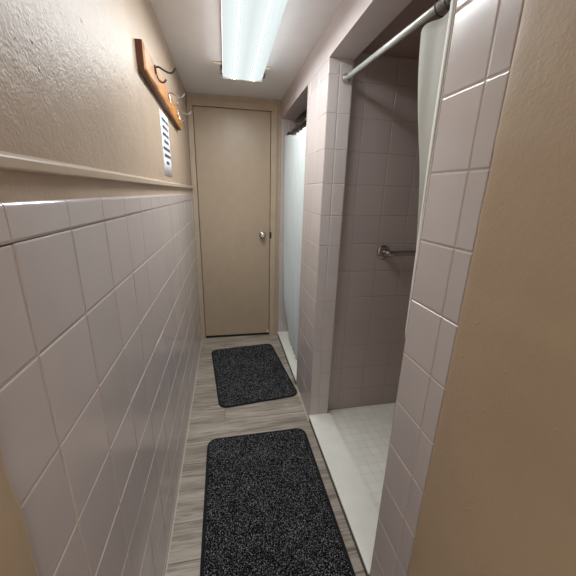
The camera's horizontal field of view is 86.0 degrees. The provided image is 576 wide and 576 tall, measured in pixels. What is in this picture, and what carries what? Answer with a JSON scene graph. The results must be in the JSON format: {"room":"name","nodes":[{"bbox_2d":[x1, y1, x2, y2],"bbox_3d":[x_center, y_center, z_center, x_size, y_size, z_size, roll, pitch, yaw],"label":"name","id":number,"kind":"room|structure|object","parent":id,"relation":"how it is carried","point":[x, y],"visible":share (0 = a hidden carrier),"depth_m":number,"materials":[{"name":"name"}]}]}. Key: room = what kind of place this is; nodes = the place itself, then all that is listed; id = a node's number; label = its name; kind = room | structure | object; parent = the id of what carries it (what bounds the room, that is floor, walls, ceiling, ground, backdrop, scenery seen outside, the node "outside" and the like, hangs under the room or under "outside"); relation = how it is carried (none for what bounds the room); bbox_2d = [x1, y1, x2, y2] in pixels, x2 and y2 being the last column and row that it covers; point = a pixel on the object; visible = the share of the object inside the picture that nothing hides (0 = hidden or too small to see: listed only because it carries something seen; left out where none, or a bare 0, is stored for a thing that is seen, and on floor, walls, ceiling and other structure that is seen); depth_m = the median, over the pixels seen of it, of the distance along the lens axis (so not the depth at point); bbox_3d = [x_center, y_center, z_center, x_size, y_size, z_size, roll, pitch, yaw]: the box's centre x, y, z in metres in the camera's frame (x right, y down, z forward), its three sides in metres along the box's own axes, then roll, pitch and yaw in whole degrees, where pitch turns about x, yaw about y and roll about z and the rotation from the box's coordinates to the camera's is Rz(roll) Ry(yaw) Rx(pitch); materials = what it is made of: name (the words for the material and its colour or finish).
{"room":"shower room","nodes":[
{"label":"shower room","id":0,"kind":"room"},
{"bbox_2d":[0,0,201,575],"bbox_3d":[-0.509,-0.004,1.042,0.115,2.060,3.650,-2,17,-11],"label":"wall","id":1,"kind":"structure","parent":0,"point":[101,336],"depth_m":0.60,"materials":[{"name":"grey tile"}]},
{"bbox_2d":[0,151,192,188],"bbox_3d":[-0.446,-0.313,0.883,0.015,0.024,3.508,-2,17,-11],"label":"chair rail","id":2,"kind":"object","parent":1,"relation":"attached to","point":[8,161],"visible":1,"depth_m":0.50,"materials":[{"name":"beige paint"}]},
{"bbox_2d":[135,38,191,130],"bbox_3d":[-0.523,-0.867,1.418,0.101,0.115,0.885,-2,17,-11],"label":"coat rack","id":3,"kind":"object","parent":1,"relation":"attached to","point":[146,66],"visible":1,"depth_m":1.16,"materials":[{"name":"brown wood"}]},
{"bbox_2d":[159,108,171,176],"bbox_3d":[-0.576,-0.673,1.464,0.003,0.272,0.208,-2,17,-11],"label":"paper notice","id":4,"kind":"object","parent":1,"relation":"attached to","point":[163,119],"visible":1,"depth_m":1.45,"materials":[{"name":"white paper"}]},
{"bbox_2d":[186,92,280,333],"bbox_3d":[-0.393,-0.528,2.767,0.850,2.060,0.100,-2,17,-11],"label":"wall","id":5,"kind":"structure","parent":0,"point":[188,94],"depth_m":2.57,"materials":[{"name":"beige paint"}]},
{"bbox_2d":[186,97,277,338],"bbox_3d":[-0.455,-0.491,2.708,0.701,2.020,0.128,-2,17,-11],"label":"door","id":6,"kind":"structure","parent":5,"relation":"in","point":[233,145],"depth_m":2.65,"materials":[{"name":"beige paint"}]},
{"bbox_2d":[150,0,342,99],"bbox_3d":[-0.075,-1.040,0.808,0.942,0.080,3.650,-2,17,-11],"label":"ceiling","id":7,"kind":"structure","parent":0,"point":[191,29],"depth_m":1.54,"materials":[{"name":"paint"}]},
{"bbox_2d":[213,0,287,81],"bbox_3d":[-0.157,-1.114,1.292,0.338,0.066,1.229,-2,17,-11],"label":"ceiling light","id":8,"kind":"object","parent":7,"relation":"attached to","point":[249,28],"visible":1,"depth_m":1.34,"materials":[{"name":"white plastic"}]},
{"bbox_2d":[166,333,365,575],"bbox_3d":[-0.132,1.006,1.433,0.942,0.080,3.650,-2,17,-11],"label":"floor","id":9,"kind":"structure","parent":0,"point":[209,421],"depth_m":1.81,"materials":[{"name":"grey wood"}]},
{"bbox_2d":[212,344,296,407],"bbox_3d":[-0.300,0.644,2.434,0.545,0.016,0.800,-4,18,-17],"label":"bath mat","id":10,"kind":"object","parent":9,"relation":"on","point":[244,375],"visible":1,"depth_m":2.34,"materials":[{"name":"black carpet"}]},
{"bbox_2d":[200,428,355,575],"bbox_3d":[-0.095,0.965,1.408,0.569,0.013,0.835,-2,17,-11],"label":"bath mat","id":11,"kind":"object","parent":9,"relation":"on","point":[268,511],"visible":1,"depth_m":1.34,"materials":[{"name":"black carpet"}]},
{"bbox_2d":[278,331,296,383],"bbox_3d":[0.043,0.570,2.657,0.137,0.047,0.828,-2,17,-11],"label":"shower curb","id":12,"kind":"object","parent":9,"relation":"on","point":[284,339],"visible":0.54,"depth_m":2.65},
{"bbox_2d":[309,413,378,575],"bbox_3d":[0.275,0.923,1.524,0.137,0.047,0.839,-2,17,-11],"label":"shower curb","id":13,"kind":"object","parent":9,"relation":"on","point":[359,511],"visible":0.75,"depth_m":1.43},
{"bbox_2d":[295,113,306,134],"bbox_3d":[0.549,-0.359,2.447,0.870,1.972,1.045,-2,17,-11],"label":"wall","id":14,"kind":"structure","parent":0,"point":[302,116],"depth_m":2.51,"materials":[{"name":"tile"}]},
{"bbox_2d":[327,403,395,514],"bbox_3d":[0.730,0.945,1.618,0.814,0.074,0.950,-2,17,-11],"label":"shower floor","id":15,"kind":"structure","parent":0,"point":[365,431],"depth_m":1.76,"materials":[{"name":"beige tile"}]},
{"bbox_2d":[328,52,419,409],"bbox_3d":[0.778,-0.011,1.330,0.870,1.972,1.110,-2,17,-11],"label":"wall","id":16,"kind":"structure","parent":0,"point":[381,200],"depth_m":1.69,"materials":[{"name":"tile"}]},
{"bbox_2d":[377,245,415,258],"bbox_3d":[0.739,-0.199,1.735,0.482,0.078,0.066,-2,17,-11],"label":"grab bar","id":17,"kind":"object","parent":16,"relation":"attached to","point":[383,251],"visible":0.51,"depth_m":1.69,"materials":[{"name":"silver metal"}]},
{"bbox_2d":[362,0,447,58],"bbox_3d":[0.804,-0.982,1.033,0.870,0.060,1.110,-2,17,-11],"label":"ceiling","id":18,"kind":"structure","parent":0,"point":[409,46],"depth_m":1.24,"materials":[{"name":"paint"}]},
{"bbox_2d":[277,0,575,575],"bbox_3d":[0.311,-0.011,1.139,0.122,2.060,3.522,-2,17,-11],"label":"wall","id":19,"kind":"structure","parent":0,"point":[480,476],"depth_m":0.59,"materials":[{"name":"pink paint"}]},
{"bbox_2d":[287,118,306,134],"bbox_3d":[0.090,-1.132,2.136,0.041,0.045,0.829,-2,17,-11],"label":"curtain rod","id":20,"kind":"object","parent":19,"relation":"attached to","point":[303,121],"visible":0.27,"depth_m":2.20,"materials":[{"name":"metal"}]},
{"bbox_2d":[283,116,306,359],"bbox_3d":[0.061,-0.320,2.388,0.089,1.736,0.779,-2,17,-11],"label":"shower curtain","id":21,"kind":"object","parent":20,"relation":"hanging from","point":[295,145],"visible":0.82,"depth_m":2.33,"materials":[{"name":"white fabric"}]},
{"bbox_2d":[342,0,450,83],"bbox_3d":[0.340,-0.797,1.001,0.041,0.086,0.840,-2,17,-11],"label":"curtain rod","id":22,"kind":"object","parent":19,"relation":"attached to","point":[429,13],"visible":1,"depth_m":0.96,"materials":[{"name":"metal"}]},
{"bbox_2d":[405,0,456,337],"bbox_3d":[0.357,0.120,0.962,0.112,1.734,0.227,-2,17,-11],"label":"shower curtain","id":23,"kind":"object","parent":22,"relation":"hanging from","point":[435,39],"visible":0.19,"depth_m":0.79,"materials":[{"name":"white fabric"}]}
]}

